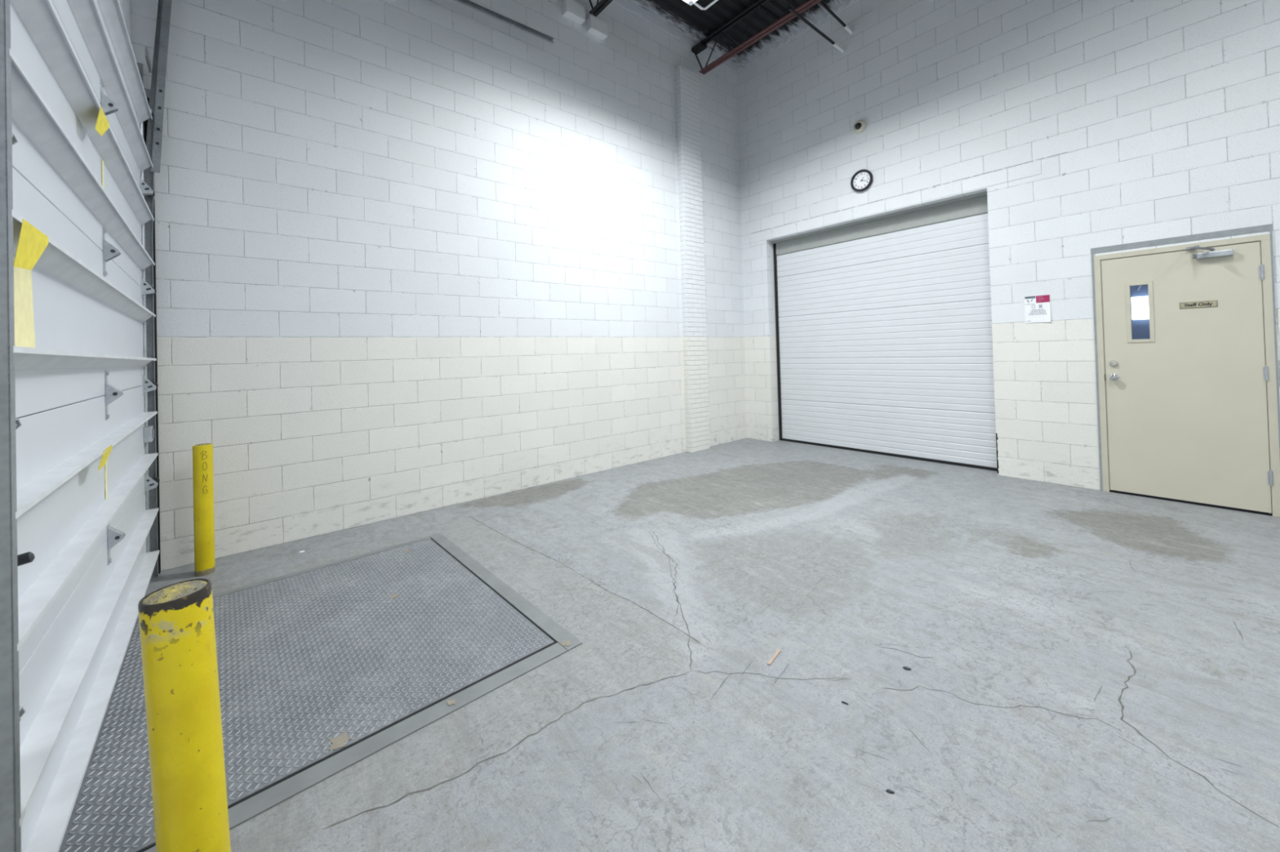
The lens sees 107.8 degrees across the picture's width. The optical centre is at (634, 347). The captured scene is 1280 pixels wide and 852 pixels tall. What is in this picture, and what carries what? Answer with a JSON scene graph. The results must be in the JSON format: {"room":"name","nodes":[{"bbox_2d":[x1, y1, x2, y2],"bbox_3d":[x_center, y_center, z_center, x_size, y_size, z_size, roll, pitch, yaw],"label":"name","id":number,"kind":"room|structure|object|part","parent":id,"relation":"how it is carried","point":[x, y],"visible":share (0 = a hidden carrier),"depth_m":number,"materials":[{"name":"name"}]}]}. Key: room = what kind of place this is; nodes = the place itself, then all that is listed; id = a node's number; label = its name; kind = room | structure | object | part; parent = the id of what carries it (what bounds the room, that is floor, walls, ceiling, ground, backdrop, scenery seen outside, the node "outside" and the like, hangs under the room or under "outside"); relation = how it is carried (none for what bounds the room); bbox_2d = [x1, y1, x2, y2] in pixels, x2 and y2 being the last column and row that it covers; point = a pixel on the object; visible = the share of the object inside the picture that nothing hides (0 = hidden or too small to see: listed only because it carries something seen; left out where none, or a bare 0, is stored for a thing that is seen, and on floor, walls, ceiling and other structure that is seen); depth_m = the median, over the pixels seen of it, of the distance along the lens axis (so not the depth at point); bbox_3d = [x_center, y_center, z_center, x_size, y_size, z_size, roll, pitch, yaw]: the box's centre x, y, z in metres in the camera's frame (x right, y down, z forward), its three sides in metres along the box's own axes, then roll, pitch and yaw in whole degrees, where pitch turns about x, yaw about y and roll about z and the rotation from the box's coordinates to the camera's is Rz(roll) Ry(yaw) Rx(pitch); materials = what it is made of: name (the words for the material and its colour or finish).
{"room":"loading dock","nodes":[
{"label":"loading dock","id":0,"kind":"room"},
{"bbox_2d":[118,0,131,43],"bbox_3d":[-0.413,-1.621,-0.385,0.200,6.300,9.400,-1,-1,-41],"label":"wall","id":1,"kind":"structure","parent":0,"point":[125,5],"depth_m":3.08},
{"bbox_2d":[0,0,21,851],"bbox_3d":[-1.363,-0.528,0.956,0.100,4.000,0.034,-1,-1,-41],"label":"door track","id":2,"kind":"object","parent":1,"relation":"attached to","point":[10,757],"visible":1,"depth_m":0.97,"materials":[{"name":"metal"}]},
{"bbox_2d":[8,0,159,851],"bbox_3d":[-2.313,-0.100,2.048,0.112,3.216,2.902,-1,-1,-41],"label":"door","id":3,"kind":"structure","parent":1,"relation":"in","point":[79,102],"depth_m":1.58,"materials":[{"name":"white metal"}]},
{"bbox_3d":[-1.368,0.472,1.018,0.073,0.034,0.024,-1,-1,-41],"label":"pull handle","id":4,"kind":"part","parent":3,"relation":"part of","materials":[{"name":"metal"}]},
{"bbox_3d":[-2.344,-0.759,2.016,0.040,0.657,2.800,-1,-1,-41],"label":"panel","id":5,"kind":"part","parent":3,"relation":"part of","materials":[{"name":"white metal"}]},
{"bbox_3d":[-2.326,-0.109,2.009,0.040,0.637,2.800,-1,-1,-41],"label":"panel","id":6,"kind":"part","parent":3,"relation":"part of","materials":[{"name":"white metal"}]},
{"bbox_3d":[-2.308,0.530,2.001,0.040,0.637,2.800,-1,-1,-41],"label":"panel","id":7,"kind":"part","parent":3,"relation":"part of","materials":[{"name":"white metal"}]},
{"bbox_3d":[-2.290,1.165,1.994,0.040,0.627,2.800,-1,-1,-41],"label":"panel","id":8,"kind":"part","parent":3,"relation":"part of","materials":[{"name":"white metal"}]},
{"bbox_3d":[-2.362,-1.399,2.023,0.040,0.617,2.800,-1,-1,-41],"label":"panel","id":9,"kind":"part","parent":3,"relation":"part of","materials":[{"name":"white metal"}]},
{"bbox_2d":[130,0,747,571],"bbox_3d":[-0.882,-1.541,5.476,7.250,6.300,0.200,-1,-1,-40],"label":"wall","id":10,"kind":"structure","parent":0,"point":[412,256],"depth_m":4.37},
{"bbox_2d":[136,0,553,577],"bbox_3d":[-2.106,-0.911,4.117,3.198,4.878,0.346,-1,-1,-41],"label":"door track","id":11,"kind":"object","parent":10,"relation":"attached to","point":[151,130],"visible":0.61,"depth_m":3.20,"materials":[{"name":"metal"}]},
{"bbox_3d":[-3.253,-0.101,3.095,0.021,3.100,0.021,-1,-1,-41],"label":"conduit rod","id":12,"kind":"part","parent":11,"relation":"part of","materials":[{"name":"metal"}]},
{"bbox_2d":[562,0,585,25],"bbox_3d":[-0.712,-3.972,5.507,0.260,0.170,0.100,-1,-1,-40],"label":"block","id":13,"kind":"object","parent":10,"relation":"attached to","point":[573,11],"visible":1,"depth_m":5.47,"materials":[{"name":"white paint"}]},
{"bbox_2d":[586,14,608,39],"bbox_3d":[-0.453,-3.921,5.721,0.250,0.160,0.100,-1,-1,-40],"label":"block","id":14,"kind":"object","parent":10,"relation":"attached to","point":[596,27],"visible":1,"depth_m":5.68,"materials":[{"name":"white paint"}]},
{"bbox_2d":[675,65,710,453],"bbox_3d":[0.841,-1.245,6.708,0.395,5.480,0.102,-1,-1,-40],"label":"column","id":15,"kind":"structure","parent":10,"relation":"attached to","point":[686,82],"depth_m":6.63,"materials":[{"name":"paint"}]},
{"bbox_2d":[144,438,1279,851],"bbox_3d":[2.207,1.382,1.816,7.320,0.001,9.380,-1,-1,-40],"label":"floor","id":16,"kind":"structure","parent":0,"point":[1091,670],"depth_m":2.01,"materials":[{"name":"concrete"}]},
{"bbox_2d":[137,578,231,851],"bbox_3d":[-1.108,1.032,1.160,0.164,0.876,0.130,-1,-1,-40],"label":"bollard","id":17,"kind":"object","parent":16,"relation":"on","point":[176,620],"visible":1,"depth_m":1.11,"materials":[{"name":"yellow metal"}]},
{"bbox_2d":[192,443,215,577],"bbox_3d":[-2.946,1.100,3.193,0.104,0.884,0.106,-1,-1,-40],"label":"bollard","id":18,"kind":"object","parent":16,"relation":"on","point":[202,454],"visible":1,"depth_m":3.15,"materials":[{"name":"yellow metal"}]},
{"bbox_2d":[58,533,582,851],"bbox_3d":[-1.547,1.491,2.478,1.690,0.008,1.990,-1,-1,-42],"label":"dock leveler","id":19,"kind":"object","parent":16,"relation":"on","point":[322,668],"visible":0.84,"depth_m":2.13,"materials":[{"name":"grey metal"}]},
{"bbox_2d":[767,648,781,665],"bbox_3d":[0.645,1.427,2.151,0.014,0.004,0.130,-2,-1,39],"label":"wood splinter","id":20,"kind":"object","parent":16,"relation":"on","point":[778,651],"visible":1,"depth_m":2.15,"materials":[{"name":"beige wood"}]},
{"bbox_2d":[885,789,894,793],"bbox_3d":[0.816,1.415,1.487,0.025,0.004,0.011,-2,-1,25],"label":"scrap","id":21,"kind":"object","parent":16,"relation":"on","point":[889,791],"visible":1,"depth_m":1.49,"materials":[{"name":"metal"}]},
{"bbox_2d":[902,666,911,670],"bbox_3d":[1.199,1.410,2.050,0.035,0.004,0.020,-2,-1,31],"label":"scrap","id":22,"kind":"object","parent":16,"relation":"on","point":[904,668],"visible":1,"depth_m":2.05,"materials":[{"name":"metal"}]},
{"bbox_2d":[613,0,856,71],"bbox_3d":[1.968,-4.604,1.837,7.350,0.120,9.600,-1,-1,-40],"label":"ceiling","id":23,"kind":"structure","parent":0,"point":[691,24],"depth_m":6.40,"materials":[{"name":"black metal"}]},
{"bbox_2d":[588,0,613,17],"bbox_3d":[2.320,-4.321,2.193,0.120,0.450,9.110,-1,-1,-40],"label":"joist","id":24,"kind":"object","parent":23,"relation":"attached to","point":[602,5],"visible":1,"depth_m":5.48,"materials":[{"name":"black paint"}]},
{"bbox_2d":[682,0,718,9],"bbox_3d":[0.197,-3.990,4.299,1.573,0.951,0.320,-1,-1,-40],"label":"strip light","id":25,"kind":"object","parent":23,"relation":"hanging from","point":[690,2],"visible":1,"depth_m":4.79,"materials":[{"name":"white paint"}]},
{"bbox_2d":[691,0,822,75],"bbox_3d":[3.802,-4.349,3.429,0.120,0.450,9.110,-1,-1,-40],"label":"joist","id":26,"kind":"object","parent":23,"relation":"attached to","point":[701,46],"visible":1,"depth_m":6.23,"materials":[{"name":"black metal"}]},
{"bbox_3d":[0.952,-4.391,6.844,0.120,0.045,0.200,-1,-1,-40],"label":"bearing seat","id":27,"kind":"part","parent":26,"relation":"part of","materials":[{"name":"black paint"}]},
{"bbox_2d":[736,0,1279,490],"bbox_3d":[4.756,-1.715,4.062,0.200,6.300,9.200,-1,-1,-40],"label":"wall","id":28,"kind":"structure","parent":0,"point":[1164,115],"depth_m":4.74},
{"bbox_2d":[788,6,844,53],"bbox_3d":[2.276,-3.910,5.762,1.354,0.088,0.034,-1,-1,-41],"label":"bridging angle","id":29,"kind":"object","parent":28,"relation":"attached to","point":[835,44],"visible":1,"depth_m":5.74,"materials":[{"name":"black paint"}]},
{"bbox_2d":[818,0,853,34],"bbox_3d":[2.578,-4.251,5.987,0.622,0.287,0.035,-1,-1,-26],"label":"bridging angle","id":30,"kind":"object","parent":28,"relation":"attached to","point":[846,27],"visible":0.96,"depth_m":6.00,"materials":[{"name":"black paint"}]},
{"bbox_2d":[853,120,866,133],"bbox_3d":[2.901,-2.861,6.032,0.091,0.160,0.160,-1,-1,-40],"label":"security camera","id":31,"kind":"object","parent":28,"relation":"attached to","point":[860,126],"visible":1,"depth_m":6.01,"materials":[{"name":"beige plastic"}]},
{"bbox_2d":[850,169,872,191],"bbox_3d":[2.943,-2.159,6.036,0.042,0.276,0.276,-1,-1,-40],"label":"wall clock","id":32,"kind":"object","parent":28,"relation":"attached to","point":[862,180],"visible":1,"depth_m":6.03,"materials":[{"name":"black plastic"}]},
{"bbox_2d":[770,191,997,471],"bbox_3d":[3.104,-0.141,6.205,0.115,3.095,2.780,-1,-1,-40],"label":"door","id":33,"kind":"structure","parent":28,"relation":"in","point":[881,273],"depth_m":5.97,"materials":[{"name":"white metal"}]},
{"bbox_3d":[3.104,-1.296,6.235,0.044,0.342,2.705,-1,-1,-40],"label":"panel","id":34,"kind":"part","parent":33,"relation":"part of","materials":[{"name":"white metal"}]},
{"bbox_3d":[3.118,-0.814,6.230,0.044,0.617,2.705,-1,-1,-40],"label":"panel","id":35,"kind":"part","parent":33,"relation":"part of","materials":[{"name":"white metal"}]},
{"bbox_3d":[3.135,-0.184,6.223,0.044,0.637,2.705,-1,-1,-40],"label":"panel","id":36,"kind":"part","parent":33,"relation":"part of","materials":[{"name":"white metal"}]},
{"bbox_3d":[3.153,0.450,6.215,0.044,0.627,2.705,-1,-1,-40],"label":"panel","id":37,"kind":"part","parent":33,"relation":"part of","materials":[{"name":"white metal"}]},
{"bbox_3d":[3.170,1.070,6.208,0.044,0.607,2.705,-1,-1,-40],"label":"panel","id":38,"kind":"part","parent":33,"relation":"part of","materials":[{"name":"white metal"}]},
{"bbox_2d":[741,159,1041,245],"bbox_3d":[2.913,-1.771,6.112,0.010,0.148,3.695,-1,-1,-40],"label":"lintel","id":39,"kind":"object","parent":28,"relation":"attached to","point":[1032,168],"depth_m":5.63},
{"bbox_2d":[752,152,1064,233],"bbox_3d":[3.038,-1.855,5.961,0.004,0.007,3.691,-1,-1,-40],"label":"trim","id":40,"kind":"structure","parent":28,"relation":"attached to","point":[1064,153],"depth_m":5.42,"materials":[{"name":"white metal"}]},
{"bbox_2d":[995,433,999,473],"bbox_3d":[3.899,1.136,5.004,0.014,0.430,0.017,-1,-1,-40],"label":"trim","id":41,"kind":"structure","parent":28,"relation":"attached to","point":[997,437],"depth_m":5.00,"materials":[{"name":"black metal"}]},
{"bbox_2d":[1024,294,1050,323],"bbox_3d":[4.084,-0.390,4.726,0.011,0.276,0.200,-1,-1,-40],"label":"notice","id":42,"kind":"object","parent":28,"relation":"attached to","point":[1037,308],"visible":1,"depth_m":4.73,"materials":[{"name":"white paper"}]},
{"bbox_2d":[1090,223,1279,491],"bbox_3d":[4.691,0.192,4.024,0.024,2.290,1.020,-1,-1,-40],"label":"door frame","id":43,"kind":"structure","parent":28,"relation":"attached to","point":[1267,227],"depth_m":4.00,"materials":[{"name":"beige metal"}]},
{"bbox_2d":[1093,233,1279,517],"bbox_3d":[4.660,0.230,3.993,0.331,2.215,0.990,-1,-1,-40],"label":"door","id":44,"kind":"structure","parent":28,"relation":"in","point":[1188,411],"depth_m":3.96,"materials":[{"name":"beige paint"}]},
{"bbox_3d":[4.419,0.273,4.298,0.068,0.066,0.066,-1,-1,-40],"label":"knob","id":45,"kind":"part","parent":44,"relation":"part of","materials":[{"name":"silver metal"}]},
{"bbox_2d":[1130,284,1150,339],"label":"window","id":46,"kind":"structure","parent":44,"relation":"in","point":[1140,328],"depth_m":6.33,"materials":[{"name":"glass"}]},
{"bbox_3d":[4.674,-0.817,3.850,0.199,0.065,0.152,-1,-1,-40],"label":"closer arm","id":47,"kind":"part","parent":44,"relation":"part of","materials":[{"name":"metal"}]}
]}

